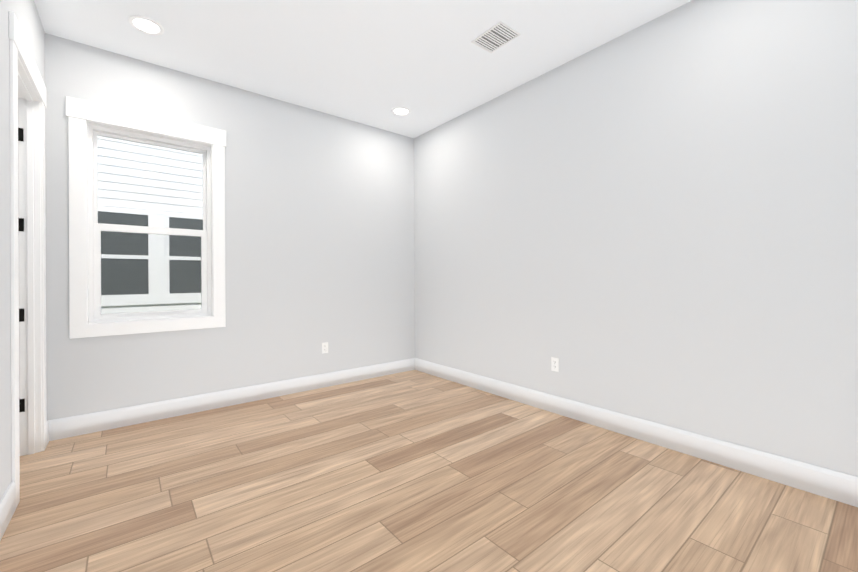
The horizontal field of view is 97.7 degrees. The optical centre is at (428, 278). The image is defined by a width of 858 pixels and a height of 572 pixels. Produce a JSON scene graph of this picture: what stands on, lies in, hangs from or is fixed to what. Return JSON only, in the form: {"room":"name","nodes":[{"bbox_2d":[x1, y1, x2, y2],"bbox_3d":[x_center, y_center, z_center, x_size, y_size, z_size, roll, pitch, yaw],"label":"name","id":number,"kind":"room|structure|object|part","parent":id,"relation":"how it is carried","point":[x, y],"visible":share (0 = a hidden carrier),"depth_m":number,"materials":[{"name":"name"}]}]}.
{"room":"empty bedroom","nodes":[
{"label":"empty bedroom","id":0,"kind":"room"},
{"bbox_2d":[0,0,46,499],"bbox_3d":[-1.355,-0.287,0.930,0.090,2.740,3.993,0,0,-39],"label":"wall","id":1,"kind":"structure","parent":0,"point":[28,17],"depth_m":1.70,"materials":[{"name":"white paint"}]},
{"bbox_2d":[0,481,15,540],"bbox_3d":[-1.006,1.012,0.586,0.013,0.137,3.003,0,0,-39],"label":"baseboard","id":2,"kind":"structure","parent":1,"relation":"attached to","point":[7,505],"depth_m":1.64,"materials":[{"name":"white paint"}]},
{"bbox_2d":[9,11,46,507],"bbox_3d":[-2.265,-0.078,2.062,0.126,2.335,0.892,0,0,-39],"label":"door frame","id":3,"kind":"structure","parent":1,"relation":"attached to","point":[30,273],"depth_m":2.31,"materials":[{"name":"white paint"}]},
{"bbox_3d":[-2.307,-0.078,2.029,0.018,2.335,0.892,0,0,-39],"label":"hall door casing trim","id":4,"kind":"part","parent":3,"relation":"part of","materials":[{"name":"white wood"}]},
{"bbox_2d":[18,128,24,412],"bbox_3d":[-2.510,-0.054,2.301,0.032,1.752,0.011,0,0,-39],"label":"door hinge leaf on the jamb","id":5,"kind":"structure","parent":3,"relation":"attached to","point":[21,228],"depth_m":2.30,"materials":[{"name":"black metal"}]},
{"bbox_2d":[47,421,48,444],"bbox_3d":[-2.521,1.023,2.469,0.013,0.137,0.096,0,0,-39],"label":"baseboard","id":6,"kind":"structure","parent":1,"relation":"attached to","point":[47,432],"depth_m":2.49,"materials":[{"name":"white paint"}]},
{"bbox_2d":[45,33,414,420],"bbox_3d":[-1.863,-0.282,3.180,4.520,2.740,0.150,0,0,-39],"label":"wall","id":7,"kind":"structure","parent":0,"point":[319,228],"depth_m":3.37,"materials":[{"name":"white paint"}]},
{"bbox_2d":[66,96,225,338],"bbox_3d":[-2.104,-0.419,2.879,0.983,1.664,0.019,0,0,-39],"label":"window trim","id":8,"kind":"structure","parent":7,"relation":"in","point":[79,112],"depth_m":2.73,"materials":[{"name":"white paint"}]},
{"bbox_2d":[86,120,212,324],"bbox_3d":[-2.131,-0.396,2.913,0.795,1.454,0.071,0,0,-39],"label":"extension","id":9,"kind":"object","parent":7,"relation":"attached to","point":[154,135],"visible":0.83,"depth_m":2.88,"materials":[{"name":"white paint"}]},
{"bbox_2d":[88,125,210,322],"bbox_3d":[-2.183,-0.395,2.976,0.855,1.514,0.092,0,0,-39],"label":"window","id":10,"kind":"structure","parent":7,"relation":"in","point":[151,225],"depth_m":2.90,"materials":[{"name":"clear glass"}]},
{"bbox_3d":[-2.183,-0.395,2.976,0.855,1.514,0.092,0,0,-39],"label":"vinyl window frame","id":11,"kind":"part","parent":10,"relation":"part of","materials":[{"name":"white plastic"}]},
{"bbox_3d":[-2.193,-0.721,2.988,0.719,0.727,0.024,0,0,-39],"label":"window sash","id":12,"kind":"part","parent":10,"relation":"part of","materials":[{"name":"white plastic"}]},
{"bbox_3d":[-2.168,-0.056,2.961,0.719,0.699,0.036,0,0,-39],"label":"window sash","id":13,"kind":"part","parent":10,"relation":"part of","materials":[{"name":"white plastic"}]},
{"bbox_3d":[-2.193,-0.728,2.988,0.683,0.677,0.004,0,0,-39],"label":"glass","id":14,"kind":"part","parent":10,"relation":"part of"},
{"bbox_2d":[101,231,200,312],"bbox_3d":[-2.205,-0.048,3.006,0.695,0.675,0.001,0,0,-39],"label":"screen","id":15,"kind":"object","parent":10,"relation":"attached to","point":[148,272],"depth_m":2.97,"materials":[{"name":"grey"}]},
{"bbox_3d":[-2.171,-0.045,2.964,0.647,0.621,0.004,0,0,-39],"label":"glass","id":16,"kind":"part","parent":10,"relation":"part of","materials":[{"name":"glass"}]},
{"bbox_2d":[48,358,414,440],"bbox_3d":[-1.360,1.017,3.473,3.080,0.137,0.013,0,0,-39],"label":"baseboard","id":17,"kind":"structure","parent":7,"relation":"attached to","point":[66,427],"depth_m":3.09,"materials":[{"name":"white paint"}]},
{"bbox_2d":[322,342,327,353],"bbox_3d":[-1.037,0.694,3.739,0.066,0.108,0.007,0,0,-39],"label":"electrical outlet","id":18,"kind":"object","parent":7,"relation":"attached to","point":[325,347],"visible":1,"depth_m":3.74,"materials":[{"name":"white plastic"}]},
{"bbox_2d":[34,0,691,137],"bbox_3d":[-0.557,-1.736,1.548,4.520,0.150,4.343,0,0,-39],"label":"ceiling","id":19,"kind":"structure","parent":0,"point":[427,63],"depth_m":2.64,"materials":[{"name":"white paint"}]},
{"bbox_2d":[128,15,163,34],"bbox_3d":[-1.845,-1.649,2.448,0.188,0.007,0.188,0,0,-39],"label":"recessed light","id":20,"kind":"object","parent":19,"relation":"in","point":[146,25],"visible":1,"depth_m":2.44,"materials":[{"name":"white paint"}]},
{"bbox_2d":[392,107,410,115],"bbox_3d":[-0.277,-1.657,3.722,0.188,0.007,0.188,0,0,-39],"label":"recessed light","id":21,"kind":"object","parent":19,"relation":"in","point":[401,111],"visible":1,"depth_m":3.72,"materials":[{"name":"white paint"}]},
{"bbox_2d":[471,21,520,52],"bbox_3d":[0.461,-1.665,2.596,0.210,0.012,0.270,0,0,-39],"label":"ceiling vent","id":22,"kind":"object","parent":19,"relation":"in","point":[500,34],"visible":1,"depth_m":2.59,"materials":[{"name":"white metal"}]},
{"bbox_2d":[0,370,857,571],"bbox_3d":[-0.541,1.139,1.546,4.520,0.120,4.343,0,0,-39],"label":"floor","id":23,"kind":"structure","parent":0,"point":[413,471],"depth_m":1.83,"materials":[{"name":"brown wood"}]},
{"bbox_2d":[414,0,857,476],"bbox_3d":[1.201,-0.300,2.858,0.150,2.740,4.193,0,0,-39],"label":"wall","id":24,"kind":"structure","parent":0,"point":[655,220],"depth_m":2.33,"materials":[{"name":"white paint"}]},
{"bbox_2d":[551,357,558,371],"bbox_3d":[1.003,0.686,2.984,0.007,0.108,0.066,0,0,-39],"label":"electrical outlet","id":25,"kind":"object","parent":24,"relation":"attached to","point":[554,364],"visible":1,"depth_m":2.98,"materials":[{"name":"white plastic"}]},
{"bbox_2d":[415,358,857,506],"bbox_3d":[1.086,1.002,2.878,0.013,0.137,3.980,0,0,-39],"label":"baseboard","id":26,"kind":"structure","parent":24,"relation":"attached to","point":[829,483],"depth_m":2.29,"materials":[{"name":"white paint"}]},
{"bbox_3d":[-4.825,1.634,7.497,30.000,0.150,10.307,0,0,-39],"label":"ground","id":27,"kind":"structure","parent":0,"visible":0},
{"bbox_2d":[97,136,202,313],"bbox_3d":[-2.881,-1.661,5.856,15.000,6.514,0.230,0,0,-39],"label":"window glass","id":28,"kind":"object","parent":27,"relation":"on","point":[135,188],"depth_m":5.02,"materials":[{"name":"glass"}]},
{"bbox_3d":[-3.675,-0.274,5.082,2.040,1.248,0.030,0,0,-39],"label":"window trim","id":29,"kind":"part","parent":28,"relation":"part of","materials":[{"name":"white"}]}
]}

